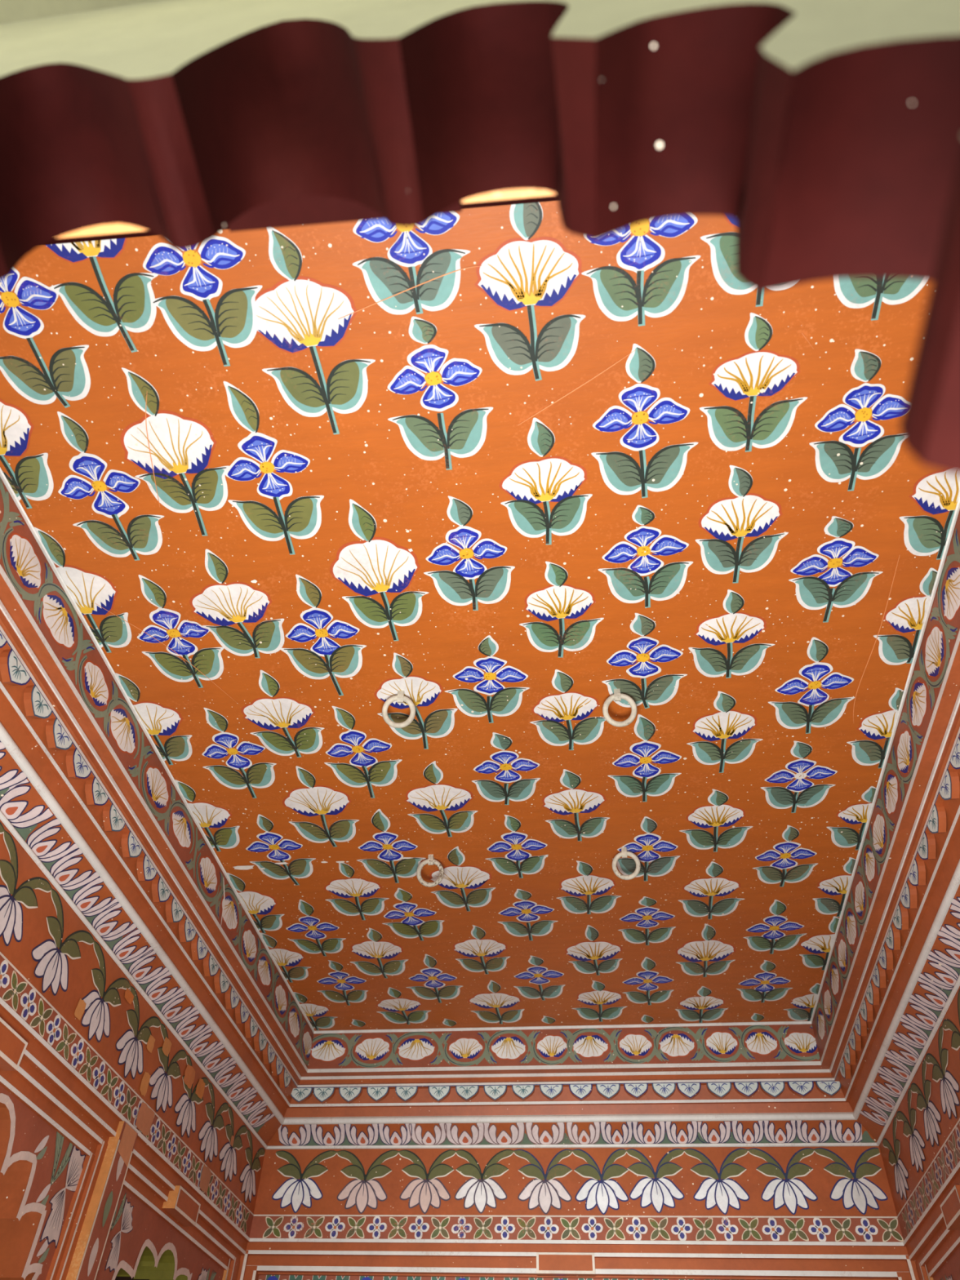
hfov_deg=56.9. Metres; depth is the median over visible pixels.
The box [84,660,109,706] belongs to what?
flower
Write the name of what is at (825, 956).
stem
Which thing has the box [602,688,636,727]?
ring
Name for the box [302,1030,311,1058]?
flower
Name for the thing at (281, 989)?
flower
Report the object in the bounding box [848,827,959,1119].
trim
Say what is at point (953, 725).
trim
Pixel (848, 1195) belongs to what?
flower
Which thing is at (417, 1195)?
flower
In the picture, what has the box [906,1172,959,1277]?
trim
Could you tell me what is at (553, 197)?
trim
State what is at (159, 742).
stem
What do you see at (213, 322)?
stem
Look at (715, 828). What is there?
stem
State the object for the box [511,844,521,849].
flower center
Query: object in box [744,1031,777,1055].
flower
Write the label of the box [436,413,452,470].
stem
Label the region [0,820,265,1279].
wall
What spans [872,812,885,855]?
flower
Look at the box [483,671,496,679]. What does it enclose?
flower center
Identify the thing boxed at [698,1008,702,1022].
stem
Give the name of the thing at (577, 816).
stem
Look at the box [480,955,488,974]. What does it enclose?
stem
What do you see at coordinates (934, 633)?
flower
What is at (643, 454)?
stem
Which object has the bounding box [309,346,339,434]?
stem
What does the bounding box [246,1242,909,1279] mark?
trim
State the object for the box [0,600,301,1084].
trim
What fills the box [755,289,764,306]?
stem
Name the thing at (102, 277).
stem
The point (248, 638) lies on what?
stem
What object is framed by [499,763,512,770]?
flower center
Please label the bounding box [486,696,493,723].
stem
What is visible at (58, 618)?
flower
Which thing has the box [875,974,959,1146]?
trim
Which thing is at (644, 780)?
stem
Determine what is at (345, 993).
stem
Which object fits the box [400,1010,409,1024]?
stem
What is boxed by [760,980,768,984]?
flower
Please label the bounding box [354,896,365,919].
stem
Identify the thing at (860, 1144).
trim
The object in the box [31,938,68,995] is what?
flower
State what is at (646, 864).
stem
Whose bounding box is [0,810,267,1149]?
trim
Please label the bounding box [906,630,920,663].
stem
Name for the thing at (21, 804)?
trim
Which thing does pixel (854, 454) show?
stem
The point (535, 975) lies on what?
flower
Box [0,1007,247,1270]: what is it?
trim
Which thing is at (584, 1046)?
flower
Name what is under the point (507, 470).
ceiling
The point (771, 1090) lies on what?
trim
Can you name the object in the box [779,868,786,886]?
stem
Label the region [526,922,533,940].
stem
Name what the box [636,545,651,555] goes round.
flower center
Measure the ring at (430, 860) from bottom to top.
0.116 m
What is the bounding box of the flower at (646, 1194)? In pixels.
[629,1177,684,1213]
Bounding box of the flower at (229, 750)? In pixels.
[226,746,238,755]
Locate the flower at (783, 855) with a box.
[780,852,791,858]
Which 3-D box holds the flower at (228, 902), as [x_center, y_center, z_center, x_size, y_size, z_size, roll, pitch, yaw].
[-0.985,1.076,3.488,0.001,0.113,0.194,-4,-48,6]
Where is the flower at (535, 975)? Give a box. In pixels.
[533,973,542,977]
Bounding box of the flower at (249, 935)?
[242,928,257,962]
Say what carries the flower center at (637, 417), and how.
on the ceiling at (507, 470)
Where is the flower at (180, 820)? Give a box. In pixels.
[171,809,191,848]
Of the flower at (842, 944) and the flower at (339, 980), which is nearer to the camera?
the flower at (842, 944)
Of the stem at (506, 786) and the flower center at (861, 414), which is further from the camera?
the stem at (506, 786)
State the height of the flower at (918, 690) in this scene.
0.102 m
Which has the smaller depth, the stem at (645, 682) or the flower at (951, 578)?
the flower at (951, 578)
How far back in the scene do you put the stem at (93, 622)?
2.63 m
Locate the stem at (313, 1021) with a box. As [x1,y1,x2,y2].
[308,1016,319,1030]
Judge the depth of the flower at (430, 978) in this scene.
4.00 m
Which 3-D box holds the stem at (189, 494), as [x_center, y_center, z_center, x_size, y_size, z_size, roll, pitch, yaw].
[-0.743,-0.350,2.306,0.020,0.001,0.195,-3,-48,5]
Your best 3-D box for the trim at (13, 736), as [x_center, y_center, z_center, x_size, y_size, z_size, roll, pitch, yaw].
[-1.330,0.799,2.903,0.320,0.066,4.673,-4,-48,6]
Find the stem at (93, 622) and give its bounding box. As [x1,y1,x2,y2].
[85,613,111,653]
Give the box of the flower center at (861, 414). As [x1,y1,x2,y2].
[854,407,872,422]
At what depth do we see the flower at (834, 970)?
3.69 m
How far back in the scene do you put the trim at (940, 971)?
3.22 m
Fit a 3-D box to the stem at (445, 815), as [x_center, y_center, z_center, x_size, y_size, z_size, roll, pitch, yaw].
[-0.122,0.665,3.207,0.018,0.001,0.166,-6,-48,8]
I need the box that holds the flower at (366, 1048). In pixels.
[354,1036,390,1061]
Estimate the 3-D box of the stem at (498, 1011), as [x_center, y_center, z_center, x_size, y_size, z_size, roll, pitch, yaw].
[0.092,1.796,4.233,0.019,0.001,0.174,-5,-48,7]
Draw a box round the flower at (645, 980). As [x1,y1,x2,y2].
[643,978,652,982]
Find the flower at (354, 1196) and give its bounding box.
[337,1178,387,1213]
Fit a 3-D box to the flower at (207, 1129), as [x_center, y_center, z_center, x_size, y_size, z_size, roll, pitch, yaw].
[-1.109,2.057,3.625,0.005,0.143,0.239,-4,-48,6]
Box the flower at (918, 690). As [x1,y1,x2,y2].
[910,681,927,727]
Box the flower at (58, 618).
[41,593,75,649]
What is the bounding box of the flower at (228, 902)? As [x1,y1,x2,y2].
[221,894,237,930]
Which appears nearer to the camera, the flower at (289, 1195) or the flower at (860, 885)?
the flower at (860, 885)
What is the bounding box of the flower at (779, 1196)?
[760,1177,817,1214]
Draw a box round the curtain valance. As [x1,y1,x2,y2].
[0,0,959,475]
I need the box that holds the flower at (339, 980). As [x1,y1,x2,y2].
[337,978,346,982]
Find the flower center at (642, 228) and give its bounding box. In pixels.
[630,221,649,235]
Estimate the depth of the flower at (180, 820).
3.12 m
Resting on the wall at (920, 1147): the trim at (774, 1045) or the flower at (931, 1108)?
the flower at (931, 1108)
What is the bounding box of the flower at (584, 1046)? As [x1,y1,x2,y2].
[572,1034,608,1057]
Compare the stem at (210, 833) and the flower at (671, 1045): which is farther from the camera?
the flower at (671, 1045)
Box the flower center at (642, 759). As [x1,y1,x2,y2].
[639,755,652,764]
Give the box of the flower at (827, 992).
[823,988,831,1019]
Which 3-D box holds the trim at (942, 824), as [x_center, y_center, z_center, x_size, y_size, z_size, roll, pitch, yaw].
[1.545,0.554,2.649,0.370,0.088,4.673,-4,-48,6]
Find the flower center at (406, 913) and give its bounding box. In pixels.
[404,911,413,916]
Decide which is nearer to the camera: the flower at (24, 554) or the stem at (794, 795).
the flower at (24, 554)
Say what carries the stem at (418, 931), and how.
on the ceiling at (507, 470)
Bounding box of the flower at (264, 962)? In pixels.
[257,955,271,986]
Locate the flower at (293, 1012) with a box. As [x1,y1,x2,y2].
[288,1007,299,1038]
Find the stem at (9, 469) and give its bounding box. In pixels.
[0,454,32,508]
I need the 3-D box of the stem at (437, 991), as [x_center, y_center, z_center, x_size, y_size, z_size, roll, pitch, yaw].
[-0.196,1.648,4.111,0.017,0.001,0.153,-4,-48,6]
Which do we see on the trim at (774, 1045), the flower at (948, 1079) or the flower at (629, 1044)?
the flower at (629, 1044)
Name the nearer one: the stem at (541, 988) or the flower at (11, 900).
the flower at (11, 900)
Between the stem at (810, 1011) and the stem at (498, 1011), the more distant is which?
the stem at (498, 1011)
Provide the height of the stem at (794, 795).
0.001 m
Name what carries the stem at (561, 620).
on the ceiling at (507, 470)
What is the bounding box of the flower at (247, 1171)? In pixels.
[240,1164,255,1202]
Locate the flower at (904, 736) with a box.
[896,728,912,773]
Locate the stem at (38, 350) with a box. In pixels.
[26,337,70,408]
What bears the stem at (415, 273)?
on the ceiling at (507, 470)
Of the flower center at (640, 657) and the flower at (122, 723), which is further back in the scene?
the flower at (122, 723)
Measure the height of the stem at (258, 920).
0.001 m
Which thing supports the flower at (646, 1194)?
on the wall at (714, 1196)
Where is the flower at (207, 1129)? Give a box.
[198,1120,217,1162]
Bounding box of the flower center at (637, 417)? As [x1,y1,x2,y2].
[631,410,648,424]
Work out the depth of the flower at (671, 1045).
4.15 m
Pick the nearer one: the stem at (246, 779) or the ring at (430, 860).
the stem at (246, 779)
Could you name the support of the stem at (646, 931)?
on the ceiling at (507, 470)
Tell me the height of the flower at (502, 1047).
0.113 m
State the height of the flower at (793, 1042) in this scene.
0.102 m
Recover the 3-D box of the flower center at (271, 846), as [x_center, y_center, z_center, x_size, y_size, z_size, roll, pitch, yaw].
[-0.776,0.781,3.344,0.043,0.002,0.041,-5,-48,7]
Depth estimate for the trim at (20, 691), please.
2.86 m
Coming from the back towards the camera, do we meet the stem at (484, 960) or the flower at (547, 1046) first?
the flower at (547, 1046)
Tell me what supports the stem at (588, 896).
on the ceiling at (507, 470)
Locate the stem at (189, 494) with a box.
[178,472,207,536]
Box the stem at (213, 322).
[202,298,230,366]
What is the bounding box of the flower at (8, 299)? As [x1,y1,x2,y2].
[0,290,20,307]
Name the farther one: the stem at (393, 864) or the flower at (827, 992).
the flower at (827, 992)
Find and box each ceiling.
[0,0,156,23]
[0,200,959,1031]
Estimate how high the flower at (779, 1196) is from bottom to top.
0.143 m
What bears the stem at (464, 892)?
on the ceiling at (507, 470)
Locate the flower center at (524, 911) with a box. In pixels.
[521,908,531,914]
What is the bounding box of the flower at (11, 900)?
[0,884,22,946]
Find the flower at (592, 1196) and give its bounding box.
[574,1178,628,1214]
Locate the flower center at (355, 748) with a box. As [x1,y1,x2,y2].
[351,745,364,752]
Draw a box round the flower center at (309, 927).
[307,925,317,930]
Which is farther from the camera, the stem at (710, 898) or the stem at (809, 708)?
the stem at (710, 898)
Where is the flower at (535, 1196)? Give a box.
[517,1177,572,1214]
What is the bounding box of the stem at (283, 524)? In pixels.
[272,497,295,555]
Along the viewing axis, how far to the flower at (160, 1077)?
3.26 m
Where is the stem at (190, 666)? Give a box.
[182,654,203,688]
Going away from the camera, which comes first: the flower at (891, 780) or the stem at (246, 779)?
the flower at (891, 780)
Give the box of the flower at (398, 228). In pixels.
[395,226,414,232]
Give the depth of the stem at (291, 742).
2.93 m
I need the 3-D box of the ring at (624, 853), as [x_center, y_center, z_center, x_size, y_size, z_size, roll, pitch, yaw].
[0.535,0.817,3.251,0.104,0.115,0.058,-4,-48,6]
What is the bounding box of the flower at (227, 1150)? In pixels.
[218,1142,236,1182]
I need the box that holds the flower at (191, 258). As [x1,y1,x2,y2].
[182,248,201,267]
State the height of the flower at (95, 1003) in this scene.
0.143 m
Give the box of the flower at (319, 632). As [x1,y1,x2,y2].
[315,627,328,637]
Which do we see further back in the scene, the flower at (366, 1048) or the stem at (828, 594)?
the flower at (366, 1048)
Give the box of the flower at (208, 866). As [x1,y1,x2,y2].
[199,855,217,894]
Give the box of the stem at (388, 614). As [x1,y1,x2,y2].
[379,591,399,640]
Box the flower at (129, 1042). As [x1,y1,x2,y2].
[115,1029,143,1079]
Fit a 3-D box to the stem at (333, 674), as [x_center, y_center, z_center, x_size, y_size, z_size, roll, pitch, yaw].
[-0.450,0.110,2.714,0.022,0.001,0.178,-5,-48,7]
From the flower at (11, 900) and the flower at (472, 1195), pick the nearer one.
the flower at (11, 900)
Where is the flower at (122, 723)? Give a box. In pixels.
[109,707,135,755]
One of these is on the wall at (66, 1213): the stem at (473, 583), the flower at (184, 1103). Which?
the flower at (184, 1103)
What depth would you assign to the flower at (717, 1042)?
4.13 m
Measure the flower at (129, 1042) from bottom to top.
0.146 m
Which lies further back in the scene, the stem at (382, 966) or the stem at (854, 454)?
the stem at (382, 966)
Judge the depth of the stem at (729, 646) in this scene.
2.61 m
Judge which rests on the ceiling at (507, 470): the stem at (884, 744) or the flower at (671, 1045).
the stem at (884, 744)
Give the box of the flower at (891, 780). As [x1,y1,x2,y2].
[884,773,898,815]
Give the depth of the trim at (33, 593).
2.81 m
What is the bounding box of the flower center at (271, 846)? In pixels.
[268,844,279,849]
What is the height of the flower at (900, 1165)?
0.145 m
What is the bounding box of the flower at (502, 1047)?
[490,1035,526,1060]
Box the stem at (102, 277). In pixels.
[88,256,137,352]
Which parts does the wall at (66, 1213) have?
niche panel, niche panel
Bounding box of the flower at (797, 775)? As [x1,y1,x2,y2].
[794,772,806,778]
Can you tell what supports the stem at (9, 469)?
on the ceiling at (507, 470)
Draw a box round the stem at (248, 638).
[236,622,260,657]
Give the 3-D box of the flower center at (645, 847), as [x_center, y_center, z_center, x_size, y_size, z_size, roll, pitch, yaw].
[0.618,0.767,3.267,0.043,0.002,0.041,23,-51,-18]
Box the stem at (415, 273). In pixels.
[408,266,422,314]
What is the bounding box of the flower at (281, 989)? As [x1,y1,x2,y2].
[275,983,287,1015]
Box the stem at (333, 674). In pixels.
[324,654,343,695]
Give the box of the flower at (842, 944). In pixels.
[838,937,847,972]
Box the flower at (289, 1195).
[271,1177,322,1213]
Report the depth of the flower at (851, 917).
3.40 m
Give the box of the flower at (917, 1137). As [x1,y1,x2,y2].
[909,1128,924,1172]
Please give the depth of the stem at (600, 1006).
4.18 m
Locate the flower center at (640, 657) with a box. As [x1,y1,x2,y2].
[635,653,649,662]
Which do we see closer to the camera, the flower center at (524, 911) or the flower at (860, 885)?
the flower at (860, 885)
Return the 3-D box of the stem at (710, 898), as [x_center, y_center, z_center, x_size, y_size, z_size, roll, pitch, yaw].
[0.917,1.066,3.526,0.017,0.001,0.175,-5,-48,7]
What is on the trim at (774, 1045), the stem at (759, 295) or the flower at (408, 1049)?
the flower at (408, 1049)
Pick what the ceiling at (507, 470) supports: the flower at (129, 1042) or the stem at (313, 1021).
the stem at (313, 1021)
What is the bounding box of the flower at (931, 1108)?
[923,1100,941,1146]
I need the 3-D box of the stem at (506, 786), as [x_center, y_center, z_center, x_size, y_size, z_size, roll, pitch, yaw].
[0.092,0.536,3.079,0.018,0.001,0.122,-1,-48,3]
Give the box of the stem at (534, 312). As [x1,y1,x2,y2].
[526,304,542,381]
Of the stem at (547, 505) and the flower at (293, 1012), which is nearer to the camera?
the stem at (547, 505)
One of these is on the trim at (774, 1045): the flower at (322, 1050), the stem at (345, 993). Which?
the flower at (322, 1050)
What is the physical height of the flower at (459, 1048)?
0.104 m
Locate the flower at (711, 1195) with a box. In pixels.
[693,1177,749,1214]
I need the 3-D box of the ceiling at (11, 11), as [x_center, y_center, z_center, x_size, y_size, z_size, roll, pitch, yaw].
[-0.257,-1.345,0.547,3.240,0.100,1.500,-4,-48,6]
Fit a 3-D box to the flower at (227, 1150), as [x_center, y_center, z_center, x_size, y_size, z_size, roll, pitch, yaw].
[-1.078,2.241,3.798,0.005,0.142,0.241,-4,-48,6]
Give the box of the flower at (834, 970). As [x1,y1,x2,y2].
[830,964,839,995]
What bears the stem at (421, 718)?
on the ceiling at (507, 470)
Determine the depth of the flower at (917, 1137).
3.43 m
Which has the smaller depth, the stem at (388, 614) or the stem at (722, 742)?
the stem at (388, 614)
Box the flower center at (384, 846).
[382,844,392,849]
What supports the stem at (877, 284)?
on the ceiling at (507, 470)
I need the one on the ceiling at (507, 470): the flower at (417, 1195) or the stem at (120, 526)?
the stem at (120, 526)
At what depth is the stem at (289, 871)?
3.46 m
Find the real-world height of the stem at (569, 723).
0.001 m
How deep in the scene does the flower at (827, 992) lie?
3.83 m
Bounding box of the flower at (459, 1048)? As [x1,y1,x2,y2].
[448,1037,484,1059]
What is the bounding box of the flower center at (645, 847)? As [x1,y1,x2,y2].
[642,844,653,850]
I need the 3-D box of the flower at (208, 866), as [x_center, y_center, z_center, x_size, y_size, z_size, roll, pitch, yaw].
[-1.016,0.879,3.320,0.001,0.114,0.193,-4,-48,6]
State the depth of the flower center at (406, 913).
3.64 m
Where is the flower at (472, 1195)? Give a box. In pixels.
[454,1177,506,1213]
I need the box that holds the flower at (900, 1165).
[893,1157,908,1199]
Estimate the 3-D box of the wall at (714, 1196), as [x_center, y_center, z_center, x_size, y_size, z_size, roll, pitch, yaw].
[0.332,3.451,3.013,3.240,3.079,0.224,-4,-48,6]
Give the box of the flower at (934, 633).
[924,624,944,677]
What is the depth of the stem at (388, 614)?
2.54 m
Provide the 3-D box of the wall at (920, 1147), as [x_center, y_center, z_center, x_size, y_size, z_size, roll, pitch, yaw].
[1.577,1.715,1.365,0.278,3.079,4.673,-4,-48,6]
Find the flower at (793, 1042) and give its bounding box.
[782,1031,817,1053]
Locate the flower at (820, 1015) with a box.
[817,1009,825,1040]
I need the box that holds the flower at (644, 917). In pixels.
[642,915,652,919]
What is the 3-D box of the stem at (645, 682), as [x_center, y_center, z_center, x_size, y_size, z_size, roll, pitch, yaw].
[0.505,0.165,2.720,0.021,0.001,0.134,-8,-48,10]
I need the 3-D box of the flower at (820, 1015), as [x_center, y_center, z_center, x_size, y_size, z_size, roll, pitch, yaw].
[1.528,1.727,3.972,0.001,0.107,0.178,-4,-48,6]
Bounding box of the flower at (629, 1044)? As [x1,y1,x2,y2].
[618,1033,653,1056]
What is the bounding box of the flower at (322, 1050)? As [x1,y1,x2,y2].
[310,1039,346,1062]
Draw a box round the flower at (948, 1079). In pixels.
[939,1070,959,1119]
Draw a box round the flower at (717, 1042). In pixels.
[705,1031,738,1055]
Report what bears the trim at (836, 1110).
attached to the wall at (714, 1196)
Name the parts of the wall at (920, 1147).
niche panel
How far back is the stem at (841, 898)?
3.47 m
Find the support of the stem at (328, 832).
on the ceiling at (507, 470)
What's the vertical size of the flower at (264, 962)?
0.106 m
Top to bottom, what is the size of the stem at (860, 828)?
0.001 m
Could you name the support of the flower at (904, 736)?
on the trim at (933, 686)
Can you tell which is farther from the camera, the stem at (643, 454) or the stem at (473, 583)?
the stem at (473, 583)
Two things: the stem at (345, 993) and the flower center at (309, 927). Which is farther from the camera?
the stem at (345, 993)
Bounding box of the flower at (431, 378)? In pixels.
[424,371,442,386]
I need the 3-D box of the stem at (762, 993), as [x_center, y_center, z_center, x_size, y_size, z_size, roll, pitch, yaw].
[1.284,1.618,4.014,0.017,0.001,0.108,-5,-48,7]
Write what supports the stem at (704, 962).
on the ceiling at (507, 470)
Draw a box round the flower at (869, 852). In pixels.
[864,847,875,882]
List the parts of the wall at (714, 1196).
wall panel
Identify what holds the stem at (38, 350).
on the ceiling at (507, 470)
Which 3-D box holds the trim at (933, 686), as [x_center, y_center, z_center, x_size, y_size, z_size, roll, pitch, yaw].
[1.525,0.435,2.784,0.423,0.203,4.673,-4,-48,6]
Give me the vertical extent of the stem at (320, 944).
0.001 m
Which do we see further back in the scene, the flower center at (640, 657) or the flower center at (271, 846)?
the flower center at (271, 846)
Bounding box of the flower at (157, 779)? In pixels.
[146,765,168,808]
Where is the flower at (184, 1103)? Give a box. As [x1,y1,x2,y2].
[174,1093,195,1137]
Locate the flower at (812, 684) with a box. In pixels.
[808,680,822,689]
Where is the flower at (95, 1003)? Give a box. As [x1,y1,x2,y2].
[80,989,110,1042]
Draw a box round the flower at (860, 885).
[854,880,865,917]
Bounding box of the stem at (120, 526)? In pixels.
[111,514,139,560]
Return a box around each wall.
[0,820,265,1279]
[236,1146,919,1279]
[879,987,959,1279]
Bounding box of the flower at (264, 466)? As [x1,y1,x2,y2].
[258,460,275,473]
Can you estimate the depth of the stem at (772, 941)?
3.71 m
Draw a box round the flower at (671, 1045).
[658,1032,695,1057]
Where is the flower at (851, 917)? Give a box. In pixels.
[845,910,857,946]
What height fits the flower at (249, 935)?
0.114 m
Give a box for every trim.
[0,471,314,1075]
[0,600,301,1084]
[0,625,297,1107]
[0,696,287,1124]
[0,740,281,1144]
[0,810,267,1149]
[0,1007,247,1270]
[43,195,557,244]
[56,58,792,238]
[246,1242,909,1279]
[266,1120,876,1146]
[266,1142,877,1149]
[281,1102,856,1124]
[288,1077,847,1107]
[298,1068,832,1084]
[301,1021,827,1076]
[811,501,959,1068]
[829,690,959,1077]
[834,727,959,1102]
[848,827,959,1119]
[857,884,959,1141]
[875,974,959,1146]
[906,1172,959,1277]
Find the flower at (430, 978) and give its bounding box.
[428,976,437,980]
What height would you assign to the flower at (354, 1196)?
0.143 m
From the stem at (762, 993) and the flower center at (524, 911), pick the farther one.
the stem at (762, 993)
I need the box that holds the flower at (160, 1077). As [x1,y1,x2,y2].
[148,1066,173,1112]
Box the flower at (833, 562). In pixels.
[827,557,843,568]
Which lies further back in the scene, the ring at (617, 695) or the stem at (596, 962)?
the stem at (596, 962)
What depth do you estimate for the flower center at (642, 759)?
2.93 m
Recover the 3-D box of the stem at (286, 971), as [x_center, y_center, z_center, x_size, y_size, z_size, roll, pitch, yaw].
[-0.876,1.518,4.023,0.015,0.001,0.155,-4,-48,6]
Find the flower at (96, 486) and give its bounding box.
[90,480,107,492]
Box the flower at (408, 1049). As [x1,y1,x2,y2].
[396,1037,435,1061]
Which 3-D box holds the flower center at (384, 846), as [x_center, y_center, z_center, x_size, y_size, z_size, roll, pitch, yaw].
[-0.346,0.774,3.318,0.043,0.002,0.041,-31,-56,27]
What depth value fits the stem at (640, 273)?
1.90 m
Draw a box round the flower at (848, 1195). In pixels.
[830,1177,887,1214]
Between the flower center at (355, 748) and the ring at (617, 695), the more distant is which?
the flower center at (355, 748)
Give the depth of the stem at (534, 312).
1.98 m
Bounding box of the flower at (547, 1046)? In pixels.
[535,1034,567,1057]
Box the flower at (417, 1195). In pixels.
[400,1177,450,1213]
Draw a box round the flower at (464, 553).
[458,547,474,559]
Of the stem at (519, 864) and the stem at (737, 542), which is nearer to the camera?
the stem at (737, 542)
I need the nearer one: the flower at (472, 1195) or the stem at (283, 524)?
the stem at (283, 524)
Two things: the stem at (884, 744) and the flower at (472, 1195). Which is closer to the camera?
the stem at (884, 744)
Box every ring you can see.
[382,690,415,728]
[416,854,444,887]
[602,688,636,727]
[612,846,640,879]
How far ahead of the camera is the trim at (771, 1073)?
4.14 m
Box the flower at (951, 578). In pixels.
[942,565,959,621]
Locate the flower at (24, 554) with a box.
[8,532,41,589]

